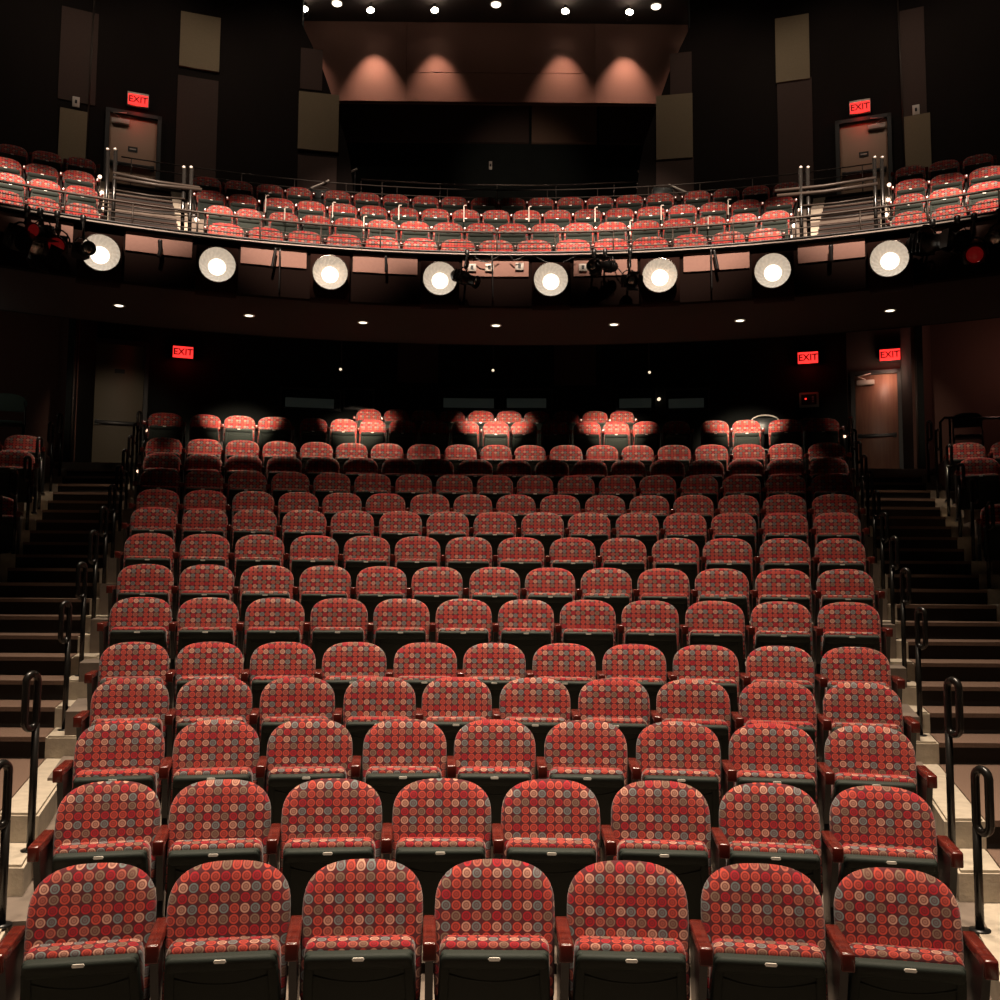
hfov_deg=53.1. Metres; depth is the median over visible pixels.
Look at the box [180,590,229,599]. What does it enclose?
seat cushion
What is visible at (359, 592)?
seat cushion
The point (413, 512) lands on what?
seat cushion
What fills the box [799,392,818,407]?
control panel
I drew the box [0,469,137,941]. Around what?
staircase
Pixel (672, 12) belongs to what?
ceiling
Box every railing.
[0,179,999,250]
[121,156,872,209]
[360,179,637,201]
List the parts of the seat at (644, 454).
backrest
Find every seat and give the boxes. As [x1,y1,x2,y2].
[0,144,31,176]
[0,157,26,179]
[0,173,30,205]
[0,190,28,205]
[0,450,38,514]
[0,497,22,553]
[0,863,166,999]
[4,435,46,495]
[25,163,62,192]
[27,196,63,212]
[27,781,168,918]
[29,179,65,207]
[31,151,66,183]
[52,720,172,824]
[62,170,99,193]
[65,157,99,177]
[65,203,103,218]
[66,185,102,213]
[73,677,175,757]
[84,642,175,756]
[97,597,177,668]
[106,564,178,657]
[115,533,179,617]
[122,507,181,583]
[129,489,183,546]
[133,469,183,510]
[137,452,184,483]
[140,437,185,476]
[142,413,186,453]
[161,860,302,999]
[165,779,280,916]
[170,719,267,807]
[174,642,249,708]
[174,677,259,741]
[176,597,244,658]
[178,565,239,610]
[179,534,234,577]
[181,508,231,559]
[183,490,230,539]
[184,454,224,494]
[184,470,227,512]
[186,439,225,465]
[189,414,223,449]
[192,176,224,203]
[193,190,228,218]
[203,223,248,236]
[204,205,236,226]
[223,416,257,449]
[224,181,256,206]
[225,440,262,465]
[225,455,265,484]
[227,471,270,523]
[228,194,260,214]
[231,491,278,524]
[231,509,281,553]
[234,535,289,593]
[236,209,264,235]
[239,565,298,639]
[244,598,310,668]
[249,227,288,240]
[249,642,321,735]
[256,184,286,211]
[257,417,294,451]
[258,677,342,756]
[262,441,299,476]
[263,198,297,225]
[265,719,361,847]
[266,456,305,494]
[269,212,302,236]
[271,472,313,505]
[278,492,322,540]
[279,778,392,917]
[282,510,330,569]
[286,187,314,214]
[288,231,326,243]
[289,535,343,601]
[297,201,328,220]
[299,566,356,639]
[299,859,435,999]
[300,418,329,449]
[300,442,335,473]
[302,215,334,243]
[305,457,342,492]
[310,598,373,668]
[313,473,354,506]
[321,190,353,217]
[321,642,392,724]
[322,493,365,535]
[327,234,365,246]
[329,203,360,222]
[330,419,359,452]
[330,510,378,566]
[334,218,367,245]
[336,443,370,468]
[343,458,380,492]
[343,536,394,599]
[343,677,422,781]
[353,409,383,442]
[354,192,382,216]
[354,473,394,506]
[356,566,411,640]
[359,419,388,452]
[360,206,390,233]
[362,719,455,823]
[365,236,403,248]
[366,493,409,536]
[367,220,400,244]
[371,443,406,469]
[373,598,435,669]
[379,511,426,566]
[381,458,419,493]
[383,194,411,219]
[384,409,410,442]
[389,420,419,453]
[390,207,421,235]
[391,778,503,915]
[393,642,463,712]
[394,536,445,598]
[395,474,435,507]
[400,221,432,242]
[403,238,440,249]
[407,444,443,469]
[410,494,453,535]
[411,567,468,640]
[412,196,441,221]
[420,459,457,493]
[421,209,452,227]
[421,421,451,454]
[422,677,500,777]
[426,512,473,566]
[433,222,466,246]
[434,859,572,999]
[435,599,498,669]
[436,474,476,509]
[439,410,467,444]
[441,197,469,222]
[441,239,478,250]
[444,444,479,469]
[445,537,497,598]
[452,209,482,228]
[452,421,481,454]
[453,494,496,536]
[454,719,546,845]
[458,459,496,493]
[463,643,533,718]
[466,223,498,247]
[468,411,496,446]
[469,567,526,640]
[471,197,499,215]
[473,512,521,566]
[477,475,517,509]
[479,240,516,250]
[480,445,514,470]
[482,210,512,229]
[483,421,511,449]
[496,411,524,446]
[496,495,540,536]
[497,459,535,494]
[497,537,550,598]
[498,224,530,246]
[498,599,561,677]
[499,677,580,778]
[500,198,527,223]
[501,779,616,933]
[511,421,540,454]
[513,210,543,238]
[514,445,549,472]
[517,240,553,250]
[517,475,557,508]
[521,512,569,566]
[524,411,552,446]
[525,567,581,641]
[528,197,556,222]
[531,223,563,250]
[532,643,604,720]
[535,460,573,494]
[540,495,585,537]
[541,422,572,454]
[544,210,573,237]
[544,720,640,847]
[550,445,586,472]
[550,537,601,599]
[553,411,581,445]
[556,239,593,250]
[557,197,586,222]
[558,475,599,510]
[560,600,623,679]
[564,223,596,249]
[567,860,712,999]
[568,512,616,567]
[573,422,603,457]
[573,460,611,488]
[574,209,604,237]
[578,678,661,783]
[581,568,639,641]
[582,411,610,429]
[585,495,630,537]
[586,445,622,473]
[587,196,615,222]
[594,238,631,249]
[597,222,629,247]
[599,475,640,513]
[600,538,653,601]
[602,644,676,724]
[603,421,632,457]
[605,208,636,235]
[610,411,637,445]
[611,460,650,488]
[611,780,729,936]
[616,195,645,221]
[616,513,664,569]
[621,445,658,471]
[621,600,687,682]
[629,495,674,539]
[630,220,662,244]
[632,237,671,248]
[633,421,662,456]
[636,721,736,849]
[637,206,667,234]
[637,568,697,642]
[639,475,681,514]
[646,193,676,220]
[650,460,689,492]
[652,538,706,605]
[656,679,743,779]
[658,445,695,476]
[663,218,695,242]
[663,421,693,462]
[663,513,713,572]
[668,204,699,232]
[673,495,719,541]
[673,645,750,736]
[674,234,711,246]
[680,475,723,509]
[681,191,712,217]
[685,601,754,684]
[689,459,728,492]
[695,444,732,478]
[695,568,757,643]
[696,216,728,240]
[700,202,731,229]
[701,420,732,456]
[701,863,854,999]
[703,538,760,605]
[711,513,763,574]
[712,231,748,243]
[713,188,741,215]
[718,495,765,533]
[719,783,843,924]
[722,475,766,515]
[728,459,768,507]
[729,213,760,236]
[729,723,834,830]
[731,199,763,227]
[732,420,764,447]
[732,444,769,472]
[739,681,831,761]
[742,185,772,212]
[746,646,827,761]
[749,228,785,240]
[751,601,822,702]
[755,569,820,661]
[759,538,818,621]
[761,210,792,237]
[761,512,815,588]
[763,494,813,530]
[764,196,797,223]
[765,474,812,509]
[767,458,809,501]
[768,419,807,453]
[768,443,808,470]
[773,182,803,209]
[806,418,844,452]
[808,443,850,470]
[809,458,854,507]
[811,474,859,526]
[812,494,865,538]
[813,512,869,572]
[815,538,874,579]
[817,569,884,643]
[818,602,892,667]
[821,647,904,703]
[823,682,919,757]
[824,725,936,809]
[829,786,963,898]
[834,867,998,999]
[886,211,930,226]
[888,193,927,220]
[891,165,928,192]
[891,178,930,207]
[928,188,965,216]
[929,160,962,181]
[930,173,967,202]
[931,205,970,219]
[944,442,992,501]
[954,457,999,521]
[963,154,996,186]
[967,181,999,209]
[969,166,999,187]
[970,198,997,213]
[975,504,999,560]
[990,442,999,465]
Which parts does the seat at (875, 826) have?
backrest, number plate, armrest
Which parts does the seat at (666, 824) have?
backrest, armrest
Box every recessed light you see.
[113,303,124,307]
[243,314,254,316]
[331,0,342,6]
[357,321,368,323]
[490,0,501,7]
[490,324,501,326]
[608,323,619,325]
[650,2,661,9]
[734,319,745,321]
[884,308,895,311]
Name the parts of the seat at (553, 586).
backrest, armrest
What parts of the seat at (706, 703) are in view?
backrest, armrest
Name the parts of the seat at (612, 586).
backrest, armrest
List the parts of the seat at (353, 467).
backrest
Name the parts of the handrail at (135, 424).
post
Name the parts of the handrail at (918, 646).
post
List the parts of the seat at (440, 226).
backrest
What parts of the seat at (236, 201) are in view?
backrest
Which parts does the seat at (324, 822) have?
backrest, armrest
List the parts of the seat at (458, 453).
backrest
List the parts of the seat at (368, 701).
backrest, armrest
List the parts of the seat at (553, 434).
backrest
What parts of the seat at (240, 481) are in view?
backrest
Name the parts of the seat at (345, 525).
backrest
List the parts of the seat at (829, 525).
backrest, armrest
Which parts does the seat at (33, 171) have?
backrest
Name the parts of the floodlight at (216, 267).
bulb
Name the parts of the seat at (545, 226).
backrest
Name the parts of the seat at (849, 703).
backrest, armrest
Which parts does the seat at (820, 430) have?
backrest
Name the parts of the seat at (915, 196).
backrest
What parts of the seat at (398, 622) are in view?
backrest, armrest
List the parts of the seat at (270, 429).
backrest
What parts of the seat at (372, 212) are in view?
backrest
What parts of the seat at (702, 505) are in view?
backrest, armrest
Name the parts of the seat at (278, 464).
backrest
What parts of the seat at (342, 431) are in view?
backrest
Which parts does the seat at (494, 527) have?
backrest, armrest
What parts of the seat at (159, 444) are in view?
backrest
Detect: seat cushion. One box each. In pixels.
[0,466,31,487]
[23,938,144,996]
[54,840,150,877]
[74,768,156,794]
[91,717,162,734]
[100,676,162,683]
[110,627,166,650]
[118,590,168,603]
[126,556,170,569]
[131,527,173,540]
[142,485,176,491]
[146,468,177,472]
[148,424,180,441]
[148,451,179,457]
[166,936,280,995]
[169,838,262,861]
[173,767,252,782]
[177,676,236,681]
[177,716,245,723]
[178,627,233,644]
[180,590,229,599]
[181,556,225,566]
[183,528,224,537]
[185,486,220,492]
[189,453,218,455]
[190,426,218,437]
[229,487,263,491]
[233,529,273,535]
[236,557,280,565]
[241,591,289,598]
[246,627,299,639]
[251,676,307,684]
[261,716,328,724]
[268,766,346,778]
[272,488,306,495]
[283,530,322,539]
[283,837,375,858]
[291,558,334,565]
[301,591,347,597]
[304,935,415,992]
[312,627,363,641]
[316,489,347,492]
[324,676,378,680]
[332,530,370,535]
[345,558,386,563]
[346,716,408,722]
[356,490,387,491]
[358,591,402,595]
[365,766,441,782]
[368,511,388,512]
[375,627,425,636]
[381,531,418,533]
[384,473,404,474]
[395,837,485,861]
[396,559,437,567]
[397,490,429,493]
[398,676,449,679]
[413,512,435,513]
[414,592,459,598]
[425,716,485,721]
[428,531,466,536]
[438,491,469,492]
[438,628,488,641]
[438,935,549,984]
[446,458,467,459]
[448,559,489,566]
[457,766,531,779]
[459,512,484,513]
[462,474,487,475]
[468,676,519,680]
[472,592,517,599]
[476,532,513,535]
[479,491,510,493]
[500,559,541,562]
[501,628,551,643]
[504,717,565,721]
[506,837,596,862]
[519,492,550,493]
[524,532,561,537]
[528,593,572,597]
[539,677,591,680]
[549,767,624,786]
[552,560,593,568]
[554,513,575,514]
[560,492,592,494]
[563,629,613,642]
[570,532,608,539]
[573,936,685,988]
[584,593,629,597]
[584,717,646,724]
[600,513,622,514]
[601,492,632,494]
[603,560,644,566]
[610,677,663,683]
[617,839,707,859]
[618,533,656,537]
[625,629,676,639]
[634,433,658,438]
[641,593,687,599]
[641,768,718,780]
[642,492,673,493]
[648,513,666,514]
[655,560,697,570]
[661,459,689,465]
[662,718,728,730]
[666,533,703,537]
[679,678,736,684]
[683,492,715,495]
[689,630,742,645]
[698,594,747,608]
[702,432,727,441]
[706,561,750,569]
[709,938,824,993]
[714,533,753,538]
[725,491,759,494]
[726,841,819,865]
[731,474,759,475]
[735,458,763,459]
[735,770,814,786]
[745,720,814,728]
[751,679,812,685]
[755,630,810,648]
[759,594,808,603]
[763,561,808,570]
[764,533,806,541]
[768,491,804,496]
[770,431,801,443]
[807,430,836,448]
[810,457,842,462]
[812,473,846,476]
[813,491,851,499]
[816,533,858,544]
[818,561,864,576]
[821,595,872,608]
[822,631,878,656]
[826,681,888,691]
[829,722,901,734]
[832,772,915,801]
[838,844,936,884]
[848,943,963,979]
[961,473,997,490]
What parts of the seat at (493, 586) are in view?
backrest, armrest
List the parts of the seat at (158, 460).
backrest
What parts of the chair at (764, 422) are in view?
frame, backrest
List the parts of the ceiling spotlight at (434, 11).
bulb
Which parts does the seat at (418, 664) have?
backrest, armrest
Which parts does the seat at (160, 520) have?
armrest, backrest, armrest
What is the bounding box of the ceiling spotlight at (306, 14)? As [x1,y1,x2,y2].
[304,2,308,17]
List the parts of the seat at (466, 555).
backrest, armrest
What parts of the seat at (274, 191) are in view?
backrest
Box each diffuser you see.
[491,2,500,7]
[651,4,660,9]
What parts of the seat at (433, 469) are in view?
backrest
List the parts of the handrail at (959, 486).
post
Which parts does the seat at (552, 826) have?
backrest, armrest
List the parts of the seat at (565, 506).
backrest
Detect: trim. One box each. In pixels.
[0,205,994,255]
[69,336,76,461]
[85,0,94,158]
[897,0,905,166]
[914,343,919,468]
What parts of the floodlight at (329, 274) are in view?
bulb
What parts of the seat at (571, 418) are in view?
backrest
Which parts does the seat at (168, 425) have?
backrest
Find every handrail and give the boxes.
[0,759,12,928]
[9,469,18,553]
[20,670,41,852]
[23,455,31,529]
[35,437,43,509]
[47,421,54,491]
[57,600,71,730]
[75,561,87,675]
[88,530,98,633]
[98,506,108,597]
[108,484,116,557]
[115,465,123,530]
[121,449,128,509]
[127,435,133,489]
[132,423,138,480]
[136,411,142,454]
[310,168,357,195]
[637,170,685,191]
[847,417,853,460]
[851,429,856,487]
[855,441,861,485]
[860,455,867,514]
[866,471,873,536]
[872,490,880,563]
[880,512,889,603]
[889,536,899,638]
[900,567,911,681]
[914,606,927,736]
[934,428,941,497]
[943,676,963,844]
[945,444,952,515]
[957,463,964,536]
[969,476,978,560]
[969,765,994,934]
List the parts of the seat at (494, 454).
backrest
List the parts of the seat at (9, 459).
backrest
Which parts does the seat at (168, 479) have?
backrest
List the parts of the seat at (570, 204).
backrest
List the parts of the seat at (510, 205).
backrest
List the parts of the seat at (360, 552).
backrest, armrest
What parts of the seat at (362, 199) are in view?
backrest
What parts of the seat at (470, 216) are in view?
backrest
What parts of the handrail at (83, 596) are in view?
post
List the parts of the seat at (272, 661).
backrest, armrest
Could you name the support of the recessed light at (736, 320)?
in the ceiling at (20, 291)
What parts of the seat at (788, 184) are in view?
backrest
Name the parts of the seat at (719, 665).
backrest, armrest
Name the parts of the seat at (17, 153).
backrest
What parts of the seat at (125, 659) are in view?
armrest, backrest, armrest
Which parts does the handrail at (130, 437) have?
post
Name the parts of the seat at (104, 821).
armrest, number plate, backrest, armrest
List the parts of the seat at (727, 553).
backrest, armrest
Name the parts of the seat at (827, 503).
backrest, armrest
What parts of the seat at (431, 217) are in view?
backrest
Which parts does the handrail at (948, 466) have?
post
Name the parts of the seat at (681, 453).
backrest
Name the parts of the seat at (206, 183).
backrest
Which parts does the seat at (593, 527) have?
backrest, armrest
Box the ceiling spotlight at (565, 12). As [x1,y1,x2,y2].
[561,8,568,19]
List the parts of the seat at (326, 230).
backrest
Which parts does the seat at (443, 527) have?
backrest, armrest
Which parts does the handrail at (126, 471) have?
post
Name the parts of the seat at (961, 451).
backrest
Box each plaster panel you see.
[0,211,72,242]
[125,231,191,257]
[241,245,306,268]
[353,254,417,274]
[462,258,528,276]
[574,256,636,276]
[683,249,749,271]
[798,238,864,263]
[917,219,999,242]
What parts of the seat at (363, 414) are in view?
backrest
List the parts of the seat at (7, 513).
backrest, armrest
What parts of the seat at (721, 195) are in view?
backrest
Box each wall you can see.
[0,0,353,205]
[0,211,999,308]
[0,310,999,468]
[63,319,925,468]
[97,322,847,461]
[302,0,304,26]
[304,21,687,106]
[346,105,642,209]
[637,0,999,206]
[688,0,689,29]
[846,328,899,467]
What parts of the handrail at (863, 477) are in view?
post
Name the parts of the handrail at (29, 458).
post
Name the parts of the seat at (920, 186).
backrest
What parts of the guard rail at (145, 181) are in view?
post, post, rail, rail, rail, rail, rail, post, post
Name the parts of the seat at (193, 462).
backrest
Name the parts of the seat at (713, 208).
backrest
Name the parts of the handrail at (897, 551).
post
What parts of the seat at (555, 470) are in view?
backrest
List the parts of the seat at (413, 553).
backrest, armrest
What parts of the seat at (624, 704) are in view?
backrest, armrest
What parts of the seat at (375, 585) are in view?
backrest, armrest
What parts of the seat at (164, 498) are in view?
armrest, backrest, armrest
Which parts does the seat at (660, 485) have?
backrest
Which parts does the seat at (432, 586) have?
backrest, armrest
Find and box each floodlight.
[75,231,122,287]
[195,244,237,297]
[309,254,349,304]
[420,261,458,309]
[532,262,569,309]
[640,257,679,306]
[752,251,794,303]
[868,238,913,293]
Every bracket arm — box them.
[157,239,162,257]
[270,247,277,268]
[385,256,386,271]
[712,249,719,270]
[829,244,832,262]
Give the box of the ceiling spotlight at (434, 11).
[431,3,438,18]
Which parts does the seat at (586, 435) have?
backrest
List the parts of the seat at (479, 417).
backrest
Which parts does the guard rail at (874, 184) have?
post, post, rail, rail, rail, rail, rail, post, post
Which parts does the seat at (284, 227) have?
backrest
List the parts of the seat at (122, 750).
armrest, backrest, armrest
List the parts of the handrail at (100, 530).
post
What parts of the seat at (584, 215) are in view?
backrest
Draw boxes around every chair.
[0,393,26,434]
[311,187,329,203]
[652,186,673,196]
[751,414,778,453]
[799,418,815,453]
[951,413,983,445]
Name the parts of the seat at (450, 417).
backrest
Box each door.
[92,337,149,462]
[103,107,161,188]
[835,112,892,194]
[850,368,903,468]
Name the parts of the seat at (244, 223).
backrest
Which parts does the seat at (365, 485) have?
backrest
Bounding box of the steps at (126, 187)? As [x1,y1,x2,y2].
[98,181,187,230]
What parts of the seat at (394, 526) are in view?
backrest, armrest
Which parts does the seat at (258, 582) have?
backrest, armrest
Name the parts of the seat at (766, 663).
backrest, armrest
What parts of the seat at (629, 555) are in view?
backrest, armrest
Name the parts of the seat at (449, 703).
backrest, armrest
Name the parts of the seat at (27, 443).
backrest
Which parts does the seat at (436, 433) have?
backrest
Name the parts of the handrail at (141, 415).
post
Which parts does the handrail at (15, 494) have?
post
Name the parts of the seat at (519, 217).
backrest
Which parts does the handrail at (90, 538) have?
post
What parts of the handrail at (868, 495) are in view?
post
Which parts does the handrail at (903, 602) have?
post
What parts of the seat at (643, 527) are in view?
backrest, armrest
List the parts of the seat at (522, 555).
backrest, armrest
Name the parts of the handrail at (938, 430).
post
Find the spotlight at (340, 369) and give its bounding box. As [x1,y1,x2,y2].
[339,341,342,371]
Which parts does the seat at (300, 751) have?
backrest, armrest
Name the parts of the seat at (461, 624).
backrest, armrest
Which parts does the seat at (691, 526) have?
backrest, armrest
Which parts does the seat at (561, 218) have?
backrest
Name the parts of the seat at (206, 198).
backrest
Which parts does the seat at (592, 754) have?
backrest, armrest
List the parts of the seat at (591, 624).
backrest, armrest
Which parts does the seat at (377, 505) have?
backrest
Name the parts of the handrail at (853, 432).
post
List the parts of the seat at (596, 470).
backrest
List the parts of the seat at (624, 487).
backrest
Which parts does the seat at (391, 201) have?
backrest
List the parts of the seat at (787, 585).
backrest, armrest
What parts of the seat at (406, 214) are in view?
backrest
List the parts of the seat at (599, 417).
backrest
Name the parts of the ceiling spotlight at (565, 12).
bulb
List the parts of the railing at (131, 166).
rail, rail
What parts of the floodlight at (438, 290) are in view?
bulb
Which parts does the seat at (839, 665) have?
backrest, armrest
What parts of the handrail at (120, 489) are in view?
post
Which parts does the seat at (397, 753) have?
backrest, armrest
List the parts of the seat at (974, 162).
backrest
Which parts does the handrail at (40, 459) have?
post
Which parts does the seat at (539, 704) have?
backrest, armrest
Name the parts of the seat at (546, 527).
backrest, armrest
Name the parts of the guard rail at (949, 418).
post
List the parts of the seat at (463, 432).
backrest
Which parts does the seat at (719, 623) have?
backrest, armrest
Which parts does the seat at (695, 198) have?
backrest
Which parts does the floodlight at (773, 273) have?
bulb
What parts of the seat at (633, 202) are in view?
backrest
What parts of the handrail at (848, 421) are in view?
post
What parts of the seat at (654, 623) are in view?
backrest, armrest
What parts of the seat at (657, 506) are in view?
backrest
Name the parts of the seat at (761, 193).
backrest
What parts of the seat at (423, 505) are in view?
backrest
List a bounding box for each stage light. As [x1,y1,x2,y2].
[2,205,62,272]
[25,207,55,236]
[45,210,70,254]
[71,214,95,259]
[450,249,480,288]
[586,249,601,275]
[596,248,617,272]
[621,247,642,290]
[905,219,970,256]
[952,215,971,243]
[959,212,988,264]
[984,208,999,247]
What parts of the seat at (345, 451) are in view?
backrest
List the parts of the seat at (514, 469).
backrest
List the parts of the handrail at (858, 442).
post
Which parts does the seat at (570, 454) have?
backrest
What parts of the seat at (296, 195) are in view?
backrest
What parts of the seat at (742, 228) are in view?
backrest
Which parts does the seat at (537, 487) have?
backrest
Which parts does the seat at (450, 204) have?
backrest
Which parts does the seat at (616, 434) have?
backrest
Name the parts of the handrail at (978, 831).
post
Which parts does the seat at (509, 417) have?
backrest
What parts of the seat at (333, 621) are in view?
backrest, armrest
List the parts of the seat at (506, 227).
backrest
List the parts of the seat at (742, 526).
backrest, armrest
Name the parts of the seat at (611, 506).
backrest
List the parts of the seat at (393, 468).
backrest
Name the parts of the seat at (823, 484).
backrest, armrest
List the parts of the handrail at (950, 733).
post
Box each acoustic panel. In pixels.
[58,6,98,105]
[58,107,87,163]
[174,75,218,184]
[179,11,220,72]
[297,155,336,189]
[298,91,338,152]
[300,48,322,90]
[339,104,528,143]
[532,105,596,144]
[599,106,655,144]
[656,93,692,159]
[656,157,693,200]
[670,51,691,94]
[775,13,809,83]
[777,77,813,195]
[899,6,926,116]
[904,112,931,178]
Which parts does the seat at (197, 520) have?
backrest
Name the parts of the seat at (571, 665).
backrest, armrest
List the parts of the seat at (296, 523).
backrest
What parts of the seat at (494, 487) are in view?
backrest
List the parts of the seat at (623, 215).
backrest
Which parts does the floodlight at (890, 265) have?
bulb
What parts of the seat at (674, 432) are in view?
backrest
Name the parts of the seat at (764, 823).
backrest, armrest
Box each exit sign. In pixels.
[127,91,148,108]
[172,344,193,359]
[797,349,818,364]
[849,98,870,115]
[879,346,900,361]
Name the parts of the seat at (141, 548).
armrest, backrest, armrest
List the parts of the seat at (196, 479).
backrest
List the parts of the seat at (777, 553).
backrest, armrest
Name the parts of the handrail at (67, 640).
post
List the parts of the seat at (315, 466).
backrest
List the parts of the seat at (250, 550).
backrest, armrest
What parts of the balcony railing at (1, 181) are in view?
post, post, post, post, post, post, post, post, post, post, post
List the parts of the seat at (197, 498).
backrest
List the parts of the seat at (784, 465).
backrest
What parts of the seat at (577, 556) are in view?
backrest, armrest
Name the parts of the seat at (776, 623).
backrest, armrest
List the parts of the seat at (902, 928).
backrest, number plate, armrest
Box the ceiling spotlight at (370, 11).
[367,2,374,18]
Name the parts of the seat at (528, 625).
backrest, armrest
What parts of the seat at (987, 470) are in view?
armrest, backrest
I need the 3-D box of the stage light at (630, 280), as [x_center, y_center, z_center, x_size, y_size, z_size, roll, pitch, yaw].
[1.798,-3.186,13.761,0.267,0.759,0.602,0,-5,0]
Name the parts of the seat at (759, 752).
backrest, armrest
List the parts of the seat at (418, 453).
backrest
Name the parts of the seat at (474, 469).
backrest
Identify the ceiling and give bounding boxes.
[0,268,999,344]
[1,309,999,345]
[304,0,687,24]
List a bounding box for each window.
[280,387,341,411]
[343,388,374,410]
[438,388,501,410]
[502,388,552,410]
[615,388,656,410]
[664,387,709,410]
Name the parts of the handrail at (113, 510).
post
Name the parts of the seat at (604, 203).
backrest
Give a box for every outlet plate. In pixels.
[468,264,475,271]
[485,264,493,271]
[515,263,523,270]
[579,264,586,271]
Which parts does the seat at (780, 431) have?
backrest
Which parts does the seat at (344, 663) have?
backrest, armrest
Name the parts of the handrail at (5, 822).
post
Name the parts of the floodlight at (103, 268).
bulb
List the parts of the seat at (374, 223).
backrest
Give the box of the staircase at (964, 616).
[854,475,999,999]
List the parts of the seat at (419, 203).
backrest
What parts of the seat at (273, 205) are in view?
backrest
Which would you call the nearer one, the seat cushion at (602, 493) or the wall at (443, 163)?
the seat cushion at (602, 493)
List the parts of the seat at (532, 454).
backrest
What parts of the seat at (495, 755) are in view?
backrest, armrest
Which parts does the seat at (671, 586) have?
backrest, armrest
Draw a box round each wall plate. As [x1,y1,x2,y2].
[72,96,79,107]
[912,104,919,114]
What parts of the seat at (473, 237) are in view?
backrest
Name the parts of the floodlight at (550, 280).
bulb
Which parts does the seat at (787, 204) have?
backrest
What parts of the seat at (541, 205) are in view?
backrest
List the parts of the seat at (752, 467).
backrest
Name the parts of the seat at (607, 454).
backrest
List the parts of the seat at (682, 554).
backrest, armrest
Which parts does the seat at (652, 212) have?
backrest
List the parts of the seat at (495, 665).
backrest, armrest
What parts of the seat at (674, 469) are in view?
backrest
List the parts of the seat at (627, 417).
backrest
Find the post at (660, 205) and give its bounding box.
[660,205,663,219]
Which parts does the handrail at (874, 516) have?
post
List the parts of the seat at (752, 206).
backrest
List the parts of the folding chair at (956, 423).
frame, backrest, seat, frame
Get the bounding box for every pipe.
[0,202,994,253]
[278,248,280,291]
[491,255,493,299]
[710,248,712,289]
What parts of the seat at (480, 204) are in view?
backrest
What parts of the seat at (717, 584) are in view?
backrest, armrest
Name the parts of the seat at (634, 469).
backrest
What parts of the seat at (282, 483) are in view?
backrest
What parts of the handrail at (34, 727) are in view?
post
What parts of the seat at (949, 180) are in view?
backrest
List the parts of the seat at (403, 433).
backrest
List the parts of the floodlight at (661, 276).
bulb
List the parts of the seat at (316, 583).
backrest, armrest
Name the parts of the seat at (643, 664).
backrest, armrest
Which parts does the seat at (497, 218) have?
backrest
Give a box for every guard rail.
[100,148,201,230]
[775,156,899,236]
[939,417,999,462]
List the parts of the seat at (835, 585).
backrest, armrest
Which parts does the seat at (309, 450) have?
backrest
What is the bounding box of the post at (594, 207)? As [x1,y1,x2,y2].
[594,207,597,221]
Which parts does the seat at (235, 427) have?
backrest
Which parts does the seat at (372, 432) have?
backrest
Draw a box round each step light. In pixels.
[98,175,101,193]
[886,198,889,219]
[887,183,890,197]
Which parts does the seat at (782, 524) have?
backrest, armrest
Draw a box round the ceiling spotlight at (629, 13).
[625,5,632,20]
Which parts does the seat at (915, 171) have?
backrest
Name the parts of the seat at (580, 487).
backrest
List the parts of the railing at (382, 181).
rail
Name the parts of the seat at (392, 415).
backrest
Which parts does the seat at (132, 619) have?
armrest, backrest, armrest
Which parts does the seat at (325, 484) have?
backrest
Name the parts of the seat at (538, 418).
backrest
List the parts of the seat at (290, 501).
backrest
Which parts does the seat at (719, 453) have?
backrest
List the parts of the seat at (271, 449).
backrest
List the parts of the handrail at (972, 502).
post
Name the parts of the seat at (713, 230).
backrest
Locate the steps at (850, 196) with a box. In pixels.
[806,189,891,235]
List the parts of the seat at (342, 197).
backrest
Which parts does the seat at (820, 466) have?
backrest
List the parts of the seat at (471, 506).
backrest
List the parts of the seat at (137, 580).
armrest, backrest, armrest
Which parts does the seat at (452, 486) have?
backrest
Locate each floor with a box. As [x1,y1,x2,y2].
[0,454,999,575]
[6,446,991,999]
[25,184,968,243]
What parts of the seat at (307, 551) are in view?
backrest, armrest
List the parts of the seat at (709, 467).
backrest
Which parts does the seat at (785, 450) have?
backrest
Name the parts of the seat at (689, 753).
backrest, armrest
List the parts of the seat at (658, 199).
backrest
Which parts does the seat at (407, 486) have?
backrest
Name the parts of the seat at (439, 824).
backrest, armrest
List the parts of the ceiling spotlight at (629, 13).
bulb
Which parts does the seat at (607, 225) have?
backrest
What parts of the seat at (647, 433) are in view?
backrest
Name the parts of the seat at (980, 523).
armrest, backrest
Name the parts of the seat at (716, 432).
backrest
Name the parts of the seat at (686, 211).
backrest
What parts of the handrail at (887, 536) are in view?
post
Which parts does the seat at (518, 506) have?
backrest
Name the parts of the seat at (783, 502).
backrest, armrest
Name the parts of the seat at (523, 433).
backrest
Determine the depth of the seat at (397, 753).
5.78 m
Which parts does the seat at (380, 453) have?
backrest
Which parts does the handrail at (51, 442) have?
post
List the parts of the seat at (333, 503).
backrest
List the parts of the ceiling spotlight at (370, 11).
bulb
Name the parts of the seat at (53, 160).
backrest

